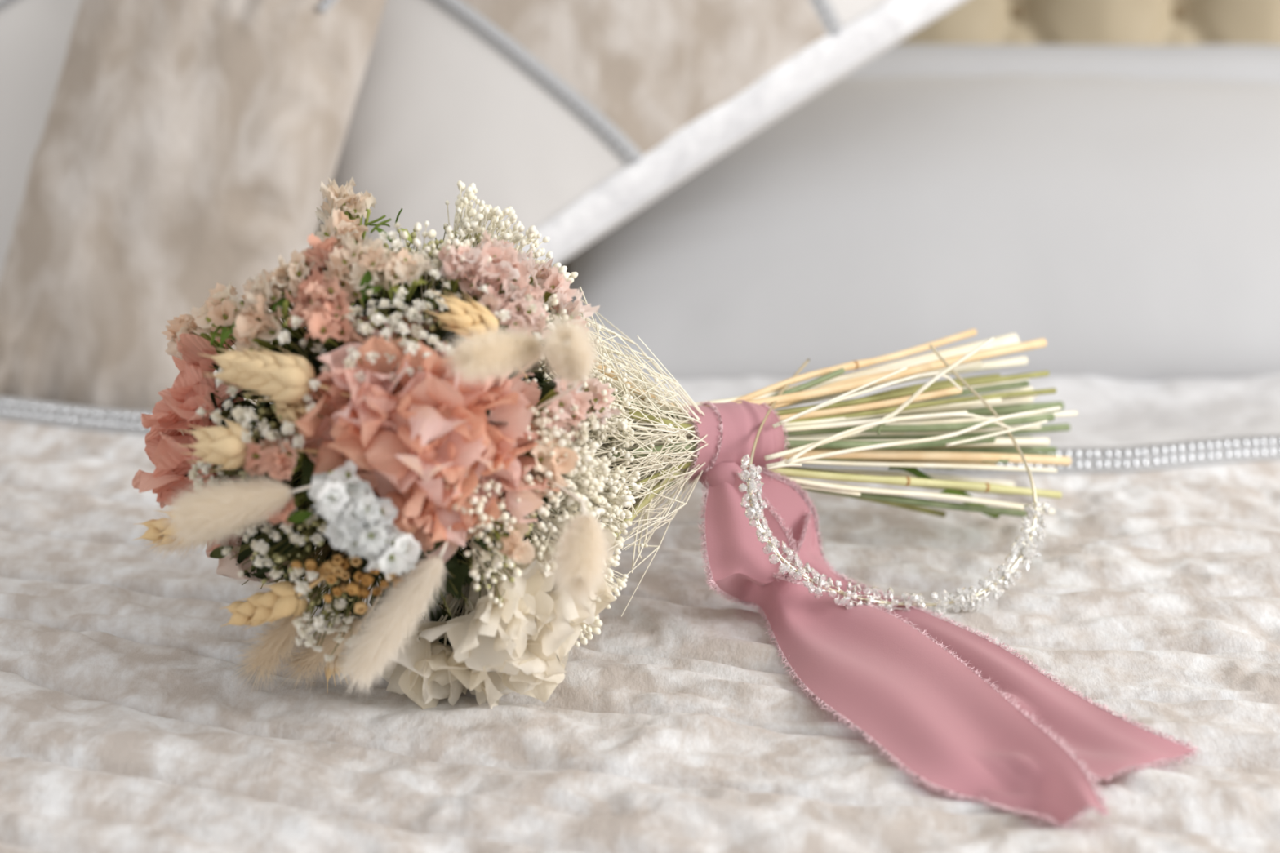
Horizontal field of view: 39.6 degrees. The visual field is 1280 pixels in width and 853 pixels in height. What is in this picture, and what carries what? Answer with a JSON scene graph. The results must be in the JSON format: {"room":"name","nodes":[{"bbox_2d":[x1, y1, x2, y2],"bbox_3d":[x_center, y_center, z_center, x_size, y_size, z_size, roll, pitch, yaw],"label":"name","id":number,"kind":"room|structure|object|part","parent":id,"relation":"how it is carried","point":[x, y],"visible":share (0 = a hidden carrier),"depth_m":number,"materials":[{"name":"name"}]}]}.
{"room":"bedroom","nodes":[
{"label":"bedroom","id":0,"kind":"room"},
{"bbox_2d":[321,260,570,272],"bbox_3d":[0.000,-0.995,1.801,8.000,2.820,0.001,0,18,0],"label":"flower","id":1,"kind":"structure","parent":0,"point":[567,263],"depth_m":2.06,"materials":[{"name":"pink plant"}]},
{"bbox_2d":[312,0,1279,260],"bbox_3d":[0.000,-0.596,1.835,2.000,0.840,0.122,0,18,0],"label":"headboard","id":2,"kind":"object","parent":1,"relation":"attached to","point":[1021,22],"visible":0.06,"depth_m":1.84,"materials":[{"name":"beige fabric"}]},
{"label":"floor","id":3,"kind":"structure","parent":0,"visible":0},
{"bbox_3d":[0.000,0.392,1.147,1.800,0.545,1.740,0,18,0],"label":"mattress","id":4,"kind":"object","parent":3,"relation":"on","visible":0},
{"bbox_2d":[0,0,386,410],"bbox_3d":[-0.351,-0.175,1.347,0.343,0.467,0.188,0,18,0],"label":"pillow","id":5,"kind":"object","parent":4,"relation":"on","point":[184,148],"visible":0.65,"depth_m":1.29,"materials":[{"name":"fabric"}]},
{"bbox_2d":[0,395,1279,852],"bbox_3d":[0.000,0.187,0.790,1.840,0.083,1.228,0,18,0],"label":"quilt","id":6,"kind":"object","parent":4,"relation":"on","point":[1153,590],"visible":0.67,"depth_m":0.89,"materials":[{"name":"fabric"}]},
{"bbox_2d":[132,176,1201,829],"bbox_3d":[0.011,-0.004,0.925,0.523,0.258,0.437,0,18,0],"label":"bouquet","id":7,"kind":"object","parent":6,"relation":"on","point":[401,432],"visible":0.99,"depth_m":0.84,"materials":[{"name":"pink plant"}]},
{"bbox_3d":[0.016,-0.010,0.960,0.073,0.028,0.005,-11,21,-31],"label":"stem","id":8,"kind":"part","parent":7,"relation":"part of","materials":[{"name":"beige plant"}]},
{"bbox_3d":[0.021,0.024,0.953,0.006,0.005,0.079,17,24,42],"label":"stem","id":9,"kind":"part","parent":7,"relation":"part of","materials":[{"name":"beige plant"}]},
{"bbox_3d":[0.021,-0.003,0.950,0.076,0.030,0.006,-16,24,-41],"label":"stem","id":10,"kind":"part","parent":7,"relation":"part of","materials":[{"name":"beige plant"}]},
{"bbox_3d":[0.022,0.011,0.949,0.005,0.018,0.079,16,24,41],"label":"stem","id":11,"kind":"part","parent":7,"relation":"part of","materials":[{"name":"beige plant"}]},
{"bbox_3d":[0.017,0.035,0.962,0.080,0.016,0.006,-16,24,-40],"label":"stem","id":12,"kind":"part","parent":7,"relation":"part of","materials":[{"name":"beige plant"}]},
{"bbox_3d":[0.052,0.036,0.974,0.149,0.033,0.082,0,18,0],"label":"stem","id":13,"kind":"part","parent":7,"relation":"part of","materials":[{"name":"beige plant"}]},
{"bbox_3d":[0.086,-0.034,1.016,0.243,0.040,0.130,0,18,0],"label":"stem","id":14,"kind":"part","parent":7,"relation":"part of","materials":[{"name":"beige plant"}]},
{"bbox_3d":[0.081,-0.019,0.997,0.245,0.037,0.007,-9,20,-26],"label":"stem","id":15,"kind":"part","parent":7,"relation":"part of","materials":[{"name":"plant"}]},
{"bbox_3d":[0.090,0.001,1.026,0.285,0.036,0.016,-9,20,-26],"label":"stem","id":16,"kind":"part","parent":7,"relation":"part of","materials":[{"name":"beige plant"}]},
{"bbox_3d":[0.091,0.005,1.000,0.234,0.033,0.124,0,18,0],"label":"stem","id":17,"kind":"part","parent":7,"relation":"part of","materials":[{"name":"plant"}]},
{"bbox_3d":[0.082,-0.004,0.986,0.235,0.026,0.016,-9,20,-25],"label":"stem","id":18,"kind":"part","parent":7,"relation":"part of","materials":[{"name":"beige plant"}]},
{"bbox_3d":[0.095,-0.010,1.003,0.244,0.031,0.129,0,18,0],"label":"stem","id":19,"kind":"part","parent":7,"relation":"part of","materials":[{"name":"beige plant"}]},
{"bbox_3d":[0.096,0.012,0.981,0.224,0.034,0.125,0,18,0],"label":"stem","id":20,"kind":"part","parent":7,"relation":"part of","materials":[{"name":"plant"}]},
{"bbox_3d":[0.044,-0.020,0.989,0.172,0.032,0.010,-9,20,-27],"label":"stem","id":21,"kind":"part","parent":7,"relation":"part of","materials":[{"name":"green plant"}]},
{"bbox_3d":[0.099,0.024,0.994,0.241,0.036,0.128,0,18,0],"label":"stem","id":22,"kind":"part","parent":7,"relation":"part of","materials":[{"name":"beige plant"}]},
{"bbox_3d":[0.106,0.046,1.006,0.263,0.062,0.138,0,18,0],"label":"stem","id":23,"kind":"part","parent":7,"relation":"part of","materials":[{"name":"plant"}]},
{"bbox_3d":[0.109,-0.039,1.015,0.278,0.043,0.150,0,18,0],"label":"stem","id":24,"kind":"part","parent":7,"relation":"part of","materials":[{"name":"plant"}]},
{"bbox_3d":[0.098,-0.042,1.039,0.280,0.045,0.155,0,18,0],"label":"stem","id":25,"kind":"part","parent":7,"relation":"part of","materials":[{"name":"beige plant"}]},
{"bbox_3d":[0.118,0.006,1.041,0.308,0.045,0.167,0,18,0],"label":"stem","id":26,"kind":"part","parent":7,"relation":"part of","materials":[{"name":"beige plant"}]},
{"bbox_3d":[0.114,0.000,0.999,0.270,0.039,0.143,0,18,0],"label":"stem","id":27,"kind":"part","parent":7,"relation":"part of","materials":[{"name":"plant"}]},
{"bbox_3d":[0.115,0.046,0.995,0.268,0.059,0.138,0,18,0],"label":"stem","id":28,"kind":"part","parent":7,"relation":"part of","materials":[{"name":"plant"}]},
{"bbox_3d":[0.060,-0.021,0.993,0.203,0.033,0.008,-9,20,-26],"label":"stem","id":29,"kind":"part","parent":7,"relation":"part of","materials":[{"name":"plant"}]},
{"bbox_3d":[0.113,0.019,1.033,0.333,0.046,0.006,-9,20,-26],"label":"stem","id":30,"kind":"part","parent":7,"relation":"part of","materials":[{"name":"beige plant"}]},
{"bbox_3d":[0.112,-0.028,1.012,0.277,0.041,0.148,0,18,0],"label":"stem","id":31,"kind":"part","parent":7,"relation":"part of","materials":[{"name":"beige plant"}]},
{"bbox_3d":[0.117,0.030,1.000,0.271,0.044,0.148,0,18,0],"label":"stem","id":32,"kind":"part","parent":7,"relation":"part of","materials":[{"name":"beige plant"}]},
{"bbox_3d":[0.119,0.041,0.993,0.270,0.053,0.150,0,18,0],"label":"stem","id":33,"kind":"part","parent":7,"relation":"part of","materials":[{"name":"yellow plant"}]},
{"bbox_3d":[0.123,-0.003,1.003,0.285,0.041,0.154,0,18,0],"label":"stem","id":34,"kind":"part","parent":7,"relation":"part of","materials":[{"name":"beige plant"}]},
{"bbox_3d":[0.113,0.022,1.024,0.323,0.045,0.009,-9,20,-26],"label":"stem","id":35,"kind":"part","parent":7,"relation":"part of","materials":[{"name":"beige plant"}]},
{"bbox_3d":[0.114,-0.016,1.011,0.280,0.038,0.149,0,18,0],"label":"stem","id":36,"kind":"part","parent":7,"relation":"part of","materials":[{"name":"beige plant"}]},
{"bbox_3d":[0.116,0.022,1.012,0.317,0.044,0.019,-9,20,-25],"label":"stem","id":37,"kind":"part","parent":7,"relation":"part of","materials":[{"name":"plant"}]},
{"bbox_3d":[0.084,-0.043,1.030,0.248,0.044,0.137,0,18,0],"label":"stem","id":38,"kind":"part","parent":7,"relation":"part of","materials":[{"name":"plant"}]},
{"bbox_3d":[0.075,-0.026,1.008,0.246,0.030,0.013,-10,20,-27],"label":"stem","id":39,"kind":"part","parent":7,"relation":"part of","materials":[{"name":"beige plant"}]},
{"bbox_3d":[0.075,0.044,1.028,0.262,0.068,0.012,-9,20,-27],"label":"stem","id":40,"kind":"part","parent":7,"relation":"part of","materials":[{"name":"plant"}]},
{"bbox_3d":[0.099,0.036,1.022,0.265,0.057,0.142,0,18,0],"label":"stem","id":41,"kind":"part","parent":7,"relation":"part of","materials":[{"name":"plant"}]},
{"bbox_3d":[0.097,0.032,1.047,0.282,0.061,0.151,0,18,0],"label":"stem","id":42,"kind":"part","parent":7,"relation":"part of","materials":[{"name":"yellow plant"}]},
{"bbox_3d":[0.102,-0.022,1.039,0.284,0.041,0.153,0,18,0],"label":"stem","id":43,"kind":"part","parent":7,"relation":"part of","materials":[{"name":"beige plant"}]},
{"bbox_3d":[0.101,-0.034,1.044,0.287,0.038,0.158,0,18,0],"label":"stem","id":44,"kind":"part","parent":7,"relation":"part of","materials":[{"name":"beige plant"}]},
{"bbox_3d":[0.109,0.005,1.011,0.271,0.037,0.142,0,18,0],"label":"stem","id":45,"kind":"part","parent":7,"relation":"part of","materials":[{"name":"plant"}]},
{"bbox_3d":[0.092,0.025,1.018,0.280,0.044,0.006,-9,20,-26],"label":"stem","id":46,"kind":"part","parent":7,"relation":"part of","materials":[{"name":"plant"}]},
{"bbox_3d":[0.088,0.009,1.021,0.278,0.035,0.009,-9,20,-26],"label":"stem","id":47,"kind":"part","parent":7,"relation":"part of","materials":[{"name":"green plant"}]},
{"bbox_3d":[0.110,0.015,1.023,0.318,0.040,0.008,-9,20,-26],"label":"stem","id":48,"kind":"part","parent":7,"relation":"part of","materials":[{"name":"plant"}]},
{"bbox_3d":[0.109,0.013,1.010,0.304,0.039,0.018,-9,20,-26],"label":"stem","id":49,"kind":"part","parent":7,"relation":"part of","materials":[{"name":"beige plant"}]},
{"bbox_3d":[0.095,-0.021,1.027,0.298,0.034,0.017,-10,20,-27],"label":"stem","id":50,"kind":"part","parent":7,"relation":"part of","materials":[{"name":"beige plant"}]},
{"bbox_3d":[0.079,0.025,1.023,0.262,0.044,0.010,-9,20,-27],"label":"stem","id":51,"kind":"part","parent":7,"relation":"part of","materials":[{"name":"beige plant"}]},
{"bbox_3d":[0.107,-0.012,1.022,0.313,0.035,0.006,-9,20,-27],"label":"stem","id":52,"kind":"part","parent":7,"relation":"part of","materials":[{"name":"beige plant"}]},
{"bbox_3d":[0.105,-0.012,1.022,0.310,0.041,0.008,-9,20,-27],"label":"stem","id":53,"kind":"part","parent":7,"relation":"part of","materials":[{"name":"beige plant"}]},
{"bbox_3d":[0.116,-0.006,1.038,0.303,0.043,0.166,0,18,0],"label":"stem","id":54,"kind":"part","parent":7,"relation":"part of","materials":[{"name":"beige plant"}]},
{"bbox_3d":[0.104,-0.020,1.019,0.305,0.037,0.008,-9,20,-27],"label":"stem","id":55,"kind":"part","parent":7,"relation":"part of","materials":[{"name":"beige plant"}]},
{"bbox_3d":[0.116,0.000,1.047,0.351,0.044,0.016,-10,20,-27],"label":"stem","id":56,"kind":"part","parent":7,"relation":"part of","materials":[{"name":"beige plant"}]},
{"bbox_3d":[0.106,-0.016,1.023,0.312,0.037,0.009,-9,20,-26],"label":"stem","id":57,"kind":"part","parent":7,"relation":"part of","materials":[{"name":"green plant"}]},
{"bbox_3d":[0.106,0.015,1.046,0.333,0.047,0.024,-9,20,-26],"label":"stem","id":58,"kind":"part","parent":7,"relation":"part of","materials":[{"name":"beige plant"}]},
{"bbox_2d":[737,344,1050,617],"bbox_3d":[0.143,0.033,0.993,0.183,0.126,0.142,0,18,0],"label":"headband","id":59,"kind":"object","parent":6,"relation":"on","point":[752,476],"visible":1,"depth_m":0.97,"materials":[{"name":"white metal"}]},
{"bbox_2d":[253,284,1279,447],"bbox_3d":[0.000,-0.062,1.511,1.840,0.045,0.688,0,18,0],"label":"sheet","id":60,"kind":"object","parent":4,"relation":"on","point":[1112,412],"visible":0.06,"depth_m":1.35,"materials":[{"name":"fabric"}]},
{"bbox_2d":[0,0,81,276],"bbox_3d":[-0.569,-0.203,1.557,0.562,0.514,0.252,0,18,0],"label":"pillow","id":61,"kind":"object","parent":60,"relation":"on","point":[35,34],"visible":0.05,"depth_m":1.52,"materials":[{"name":"white fabric"}]},
{"bbox_2d":[320,0,966,277],"bbox_3d":[-0.055,-0.384,1.469,0.694,0.598,0.293,-7,19,-19],"label":"pillow","id":62,"kind":"object","parent":60,"relation":"on","point":[575,117],"visible":0.72,"depth_m":1.38,"materials":[{"name":"white fabric"}]},
{"bbox_2d":[568,44,1279,382],"bbox_3d":[0.330,-0.195,1.544,0.853,0.230,0.398,0,18,0],"label":"pillow","id":63,"kind":"object","parent":60,"relation":"on","point":[1117,207],"visible":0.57,"depth_m":1.44,"materials":[{"name":"grey fabric"}]}
]}

